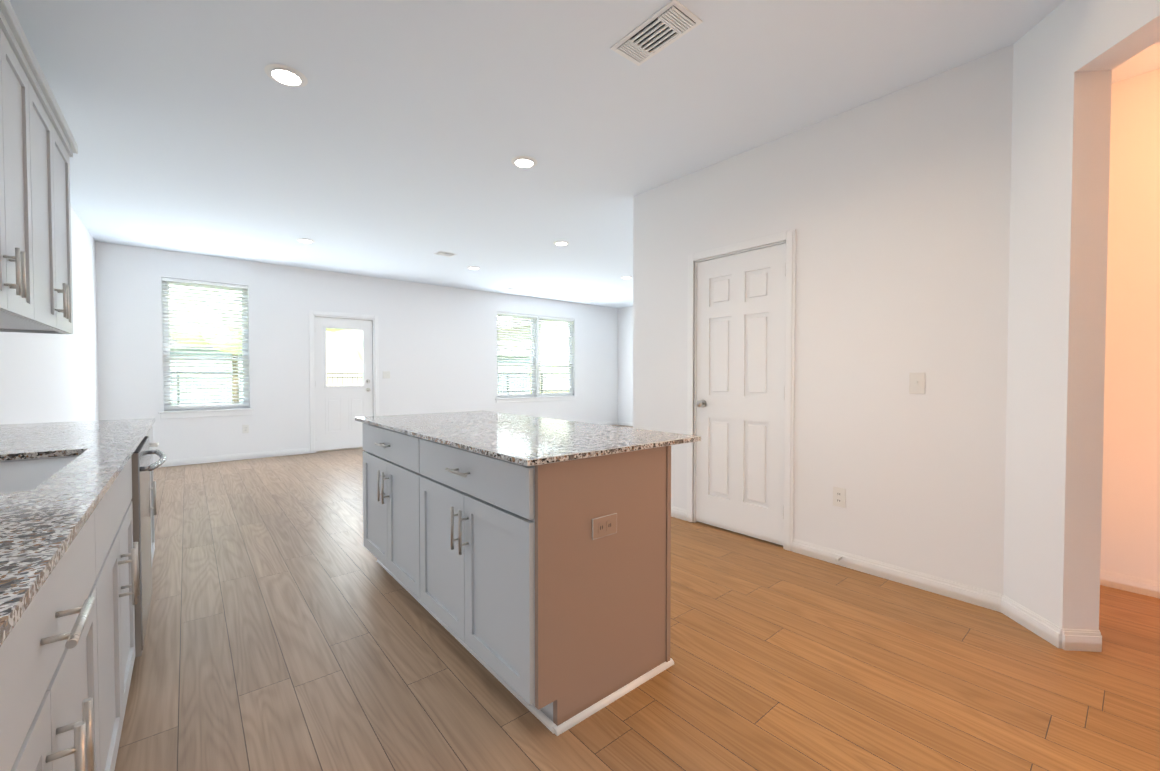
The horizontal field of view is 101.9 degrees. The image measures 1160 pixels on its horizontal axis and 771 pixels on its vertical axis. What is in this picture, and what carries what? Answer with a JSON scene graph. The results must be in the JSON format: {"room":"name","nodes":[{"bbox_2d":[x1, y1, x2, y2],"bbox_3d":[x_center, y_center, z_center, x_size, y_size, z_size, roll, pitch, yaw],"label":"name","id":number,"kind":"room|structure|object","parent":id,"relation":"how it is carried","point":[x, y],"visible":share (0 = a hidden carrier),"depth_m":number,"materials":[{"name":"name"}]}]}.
{"room":"kitchen","nodes":[
{"label":"kitchen","id":0,"kind":"room"},
{"bbox_2d":[0,206,98,424],"bbox_3d":[-2.574,-0.249,1.703,0.150,2.740,9.970,-1,2,-40],"label":"wall","id":1,"kind":"structure","parent":0,"point":[46,378],"depth_m":4.00,"materials":[{"name":"white paint"}]},
{"bbox_2d":[0,0,43,323],"bbox_3d":[-2.138,-0.800,1.541,0.322,1.048,0.880,-1,2,-40],"label":"upper cabinet","id":2,"kind":"object","parent":1,"relation":"attached to","point":[38,146],"depth_m":1.81,"materials":[{"name":"grey paint"}]},
{"bbox_2d":[0,76,75,333],"bbox_3d":[-2.644,-0.812,2.147,0.322,1.048,0.940,-1,2,-40],"label":"upper cabinet","id":3,"kind":"object","parent":1,"relation":"attached to","point":[56,152],"depth_m":2.28,"materials":[{"name":"grey paint"}]},
{"bbox_2d":[95,241,617,460],"bbox_3d":[-2.461,-0.389,8.391,9.205,2.740,0.150,-1,2,-40],"label":"wall","id":4,"kind":"structure","parent":0,"point":[437,348],"depth_m":6.92,"materials":[{"name":"white paint"}]},
{"bbox_2d":[158,277,254,418],"bbox_3d":[-4.962,-0.480,6.271,1.000,1.790,0.180,-1,2,-40],"label":"window","id":5,"kind":"structure","parent":4,"relation":"in","point":[205,409],"depth_m":6.24,"materials":[{"name":"white plastic"}]},
{"bbox_2d":[153,448,309,467],"bbox_3d":[-4.851,0.982,6.315,2.178,0.085,0.013,-1,2,-40],"label":"baseboard","id":6,"kind":"structure","parent":4,"relation":"attached to","point":[220,458],"depth_m":6.41,"materials":[{"name":"white paint"}]},
{"bbox_2d":[242,425,248,432],"bbox_3d":[-4.620,0.601,6.502,0.072,0.116,0.008,-1,2,-40],"label":"outlet","id":7,"kind":"object","parent":4,"relation":"attached to","point":[245,428],"visible":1,"depth_m":6.50,"materials":[{"name":"white plastic"}]},
{"bbox_2d":[315,317,372,450],"bbox_3d":[-3.657,-0.028,7.320,0.827,2.019,0.118,-1,2,-40],"label":"back door","id":8,"kind":"structure","parent":4,"relation":"in","point":[339,409],"depth_m":7.30,"materials":[{"name":"white paint"}]},
{"bbox_2d":[309,310,378,452],"bbox_3d":[-3.688,-0.059,7.362,0.985,2.124,0.166,-1,2,-40],"label":"door frame","id":9,"kind":"structure","parent":4,"relation":"attached to","point":[375,358],"depth_m":7.13,"materials":[{"name":"white paint"}]},
{"bbox_2d":[383,371,389,377],"bbox_3d":[-3.164,-0.174,7.697,0.116,0.116,0.018,-1,2,-40],"label":"light switch","id":10,"kind":"object","parent":4,"relation":"attached to","point":[386,374],"visible":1,"depth_m":7.70,"materials":[{"name":"white plastic"}]},
{"bbox_2d":[495,312,576,402],"bbox_3d":[-0.888,-0.553,9.676,2.020,1.755,0.180,-1,2,-40],"label":"window","id":11,"kind":"structure","parent":4,"relation":"in","point":[535,395],"depth_m":9.65,"materials":[{"name":"white plastic"}]},
{"bbox_2d":[593,421,616,424],"bbox_3d":[-1.186,0.918,9.378,5.420,0.085,0.013,-1,2,-40],"label":"baseboard","id":12,"kind":"structure","parent":4,"relation":"attached to","point":[613,422],"depth_m":10.92,"materials":[{"name":"white paint"}]},
{"bbox_2d":[9,0,1159,307],"bbox_3d":[0.737,-1.739,4.537,9.205,0.120,10.120,-1,2,-40],"label":"ceiling","id":13,"kind":"structure","parent":0,"point":[391,138],"depth_m":2.80,"materials":[{"name":"white paint"}]},
{"bbox_2d":[264,64,307,86],"bbox_3d":[-1.550,-1.629,2.485,0.195,0.010,0.195,0,1,5],"label":"recessed light","id":14,"kind":"object","parent":13,"relation":"in","point":[286,75],"depth_m":2.47,"materials":[{"name":"white paint"}]},
{"bbox_2d":[296,238,314,242],"bbox_3d":[-3.214,-1.692,5.511,0.195,0.010,0.195,0,1,5],"label":"recessed light","id":15,"kind":"object","parent":13,"relation":"in","point":[303,240],"depth_m":5.48,"materials":[{"name":"white paint"}]},
{"bbox_2d":[434,251,456,256],"bbox_3d":[-1.751,-1.705,6.115,0.240,0.014,0.170,-1,2,-40],"label":"ceiling vent","id":16,"kind":"object","parent":13,"relation":"in","point":[439,252],"depth_m":6.10,"materials":[{"name":"white metal"}]},
{"bbox_2d":[467,266,479,268],"bbox_3d":[-1.557,-1.721,6.896,0.195,0.010,0.195,0,1,5],"label":"recessed light","id":17,"kind":"object","parent":13,"relation":"in","point":[470,267],"depth_m":6.87,"materials":[{"name":"white paint"}]},
{"bbox_2d":[511,156,536,167],"bbox_3d":[-0.414,-1.650,3.486,0.195,0.010,0.195,0,1,5],"label":"recessed light","id":18,"kind":"object","parent":13,"relation":"in","point":[520,161],"depth_m":3.47,"materials":[{"name":"white paint"}]},
{"bbox_2d":[553,241,568,244],"bbox_3d":[-0.223,-1.694,5.613,0.195,0.010,0.195,0,1,5],"label":"recessed light","id":19,"kind":"object","parent":13,"relation":"in","point":[556,242],"depth_m":5.60,"materials":[{"name":"white paint"}]},
{"bbox_2d":[610,0,702,65],"bbox_3d":[0.347,-1.623,2.187,0.200,0.014,0.390,-1,2,-40],"label":"ceiling vent","id":20,"kind":"object","parent":13,"relation":"in","point":[668,24],"depth_m":2.16,"materials":[{"name":"white metal"}]},
{"bbox_2d":[618,306,632,422],"bbox_3d":[2.599,-0.405,9.164,0.150,2.740,5.153,-1,2,-40],"label":"wall","id":21,"kind":"structure","parent":0,"point":[625,364],"depth_m":10.89,"materials":[{"name":"white paint"}]},
{"bbox_2d":[617,421,632,425],"bbox_3d":[2.510,0.923,9.171,0.013,0.085,4.993,-1,2,-40],"label":"baseboard","id":22,"kind":"structure","parent":21,"relation":"attached to","point":[618,422],"depth_m":10.93,"materials":[{"name":"white paint"}]},
{"bbox_2d":[114,425,1159,770],"bbox_3d":[0.737,1.111,4.597,9.205,0.100,10.120,-1,2,-40],"label":"floor","id":23,"kind":"structure","parent":0,"point":[294,623],"depth_m":1.84,"materials":[{"name":"brown wood"}]},
{"bbox_2d":[0,498,113,770],"bbox_3d":[-1.024,0.708,0.489,0.643,0.878,1.031,-1,2,-40],"label":"base cabinet","id":24,"kind":"object","parent":23,"relation":"on","point":[69,577],"depth_m":0.74,"materials":[{"name":"grey paint"}]},
{"bbox_2d":[0,418,154,653],"bbox_3d":[-1.029,0.252,0.495,0.655,0.020,5.500,-1,2,-40],"label":"countertop","id":25,"kind":"structure","parent":24,"relation":"on","point":[39,525],"depth_m":0.97,"materials":[{"name":"grey stone"}]},
{"bbox_2d":[0,450,79,489],"bbox_3d":[-1.622,0.345,1.200,0.458,0.219,0.808,-1,2,-40],"label":"sink","id":26,"kind":"object","parent":25,"relation":"in","point":[17,471],"depth_m":1.44,"materials":[{"name":"white ceramic"}]},
{"bbox_2d":[108,454,138,769],"bbox_3d":[-1.589,0.693,1.165,0.643,0.878,0.971,-1,2,-40],"label":"base cabinet","id":27,"kind":"object","parent":23,"relation":"on","point":[123,563],"depth_m":1.39,"materials":[{"name":"grey paint"}]},
{"bbox_2d":[140,426,155,561],"bbox_3d":[-2.543,0.670,2.306,0.643,0.878,0.769,-1,2,-40],"label":"base cabinet","id":28,"kind":"object","parent":23,"relation":"on","point":[150,432],"depth_m":2.71,"materials":[{"name":"grey paint"}]},
{"bbox_2d":[131,436,166,657],"bbox_3d":[-2.045,0.682,1.819,0.682,0.872,0.610,-1,2,-40],"label":"dishwasher","id":29,"kind":"object","parent":23,"relation":"on","point":[142,467],"visible":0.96,"depth_m":1.82,"materials":[{"name":"grey metal"}]},
{"bbox_2d":[355,415,678,735],"bbox_3d":[-0.494,0.676,2.368,0.708,0.895,1.872,-1,2,-40],"label":"kitchen island","id":30,"kind":"object","parent":23,"relation":"on","point":[524,560],"depth_m":1.72,"materials":[{"name":"grey paint"}]},
{"bbox_2d":[633,44,1012,593],"bbox_3d":[1.317,-0.282,3.269,0.120,2.740,2.491,-1,2,-40],"label":"wall","id":31,"kind":"structure","parent":0,"point":[893,209],"depth_m":2.68,"materials":[{"name":"white paint"}]},
{"bbox_2d":[671,506,686,520],"bbox_3d":[0.665,1.031,3.972,0.013,0.085,0.583,-1,2,-40],"label":"baseboard","id":32,"kind":"structure","parent":31,"relation":"attached to","point":[676,512],"depth_m":3.80,"materials":[{"name":"white paint"}]},
{"bbox_2d":[696,243,785,545],"bbox_3d":[1.129,0.061,3.399,0.109,2.024,0.720,-1,2,-40],"label":"pantry door","id":33,"kind":"structure","parent":31,"relation":"in","point":[740,402],"depth_m":3.39,"materials":[{"name":"white paint"}]},
{"bbox_2d":[687,229,795,550],"bbox_3d":[1.170,0.031,3.437,0.138,2.107,0.854,-1,2,-40],"label":"door frame","id":34,"kind":"structure","parent":31,"relation":"attached to","point":[788,238],"depth_m":3.15,"materials":[{"name":"white paint"}]},
{"bbox_2d":[833,487,845,507],"bbox_3d":[1.582,0.682,2.872,0.008,0.116,0.072,-1,2,-40],"label":"outlet","id":35,"kind":"object","parent":31,"relation":"attached to","point":[839,497],"visible":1,"depth_m":2.87,"materials":[{"name":"white plastic"}]},
{"bbox_2d":[909,373,924,393],"bbox_3d":[1.829,-0.012,2.555,0.018,0.116,0.072,-1,2,-40],"label":"light switch","id":36,"kind":"object","parent":31,"relation":"attached to","point":[916,383],"visible":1,"depth_m":2.56,"materials":[{"name":"white plastic"}]},
{"bbox_2d":[1003,0,1159,629],"bbox_3d":[2.065,-0.244,1.424,0.141,2.740,1.866,0,1,5],"label":"wall","id":37,"kind":"structure","parent":0,"point":[1069,56],"depth_m":2.00,"materials":[{"name":"white paint"}]},
{"bbox_2d":[1100,68,1159,581],"bbox_3d":[3.472,-0.255,1.970,0.120,2.740,2.026,-1,2,-40],"label":"wall","id":38,"kind":"structure","parent":0,"point":[1130,530],"depth_m":2.50,"materials":[{"name":"white paint"}]},
{"bbox_2d":[1100,569,1159,598],"bbox_3d":[3.421,1.073,1.955,0.013,0.085,2.026,-1,2,-40],"label":"baseboard","id":39,"kind":"structure","parent":38,"relation":"attached to","point":[1134,584],"depth_m":2.52,"materials":[{"name":"white paint"}]},
{"label":"outside","id":40,"kind":"structure","parent":0,"visible":0},
{"bbox_3d":[-27.466,0.559,40.907,130.000,0.330,81.780,-1,2,-40],"label":"ground","id":41,"kind":"structure","parent":40,"visible":0},
{"bbox_2d":[170,338,242,404],"bbox_3d":[-18.404,-1.047,22.234,5.300,3.720,4.900,-1,2,-40],"label":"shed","id":42,"kind":"object","parent":41,"relation":"on","point":[191,390],"depth_m":20.91,"materials":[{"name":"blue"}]},
{"bbox_2d":[169,285,362,403],"bbox_3d":[-9.580,-1.630,14.037,13.372,5.227,9.480,-1,2,-40],"label":"tree","id":43,"kind":"object","parent":41,"relation":"on","point":[359,346],"depth_m":12.25,"materials":[{"name":"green plant"}]},
{"bbox_2d":[170,371,568,404],"bbox_3d":[-10.287,0.096,21.875,56.035,1.450,0.070,-1,2,-40],"label":"fence","id":44,"kind":"object","parent":41,"relation":"on","point":[337,377],"depth_m":21.42,"materials":[{"name":"grey metal"}]},
{"bbox_2d":[326,319,497,385],"bbox_3d":[-15.932,-4.075,37.927,14.900,9.120,11.900,-1,2,-40],"label":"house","id":45,"kind":"structure","parent":41,"relation":"on","point":[330,343],"depth_m":31.05,"materials":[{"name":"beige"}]},
{"bbox_2d":[497,341,530,393],"bbox_3d":[-6.575,-1.240,31.469,5.900,3.720,4.900,-1,2,-40],"label":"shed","id":46,"kind":"object","parent":41,"relation":"on","point":[512,366],"depth_m":30.90,"materials":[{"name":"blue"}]},
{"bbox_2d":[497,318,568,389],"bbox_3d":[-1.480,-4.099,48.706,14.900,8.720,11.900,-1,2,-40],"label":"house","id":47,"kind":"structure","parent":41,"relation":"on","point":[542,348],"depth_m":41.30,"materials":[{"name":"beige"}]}
]}

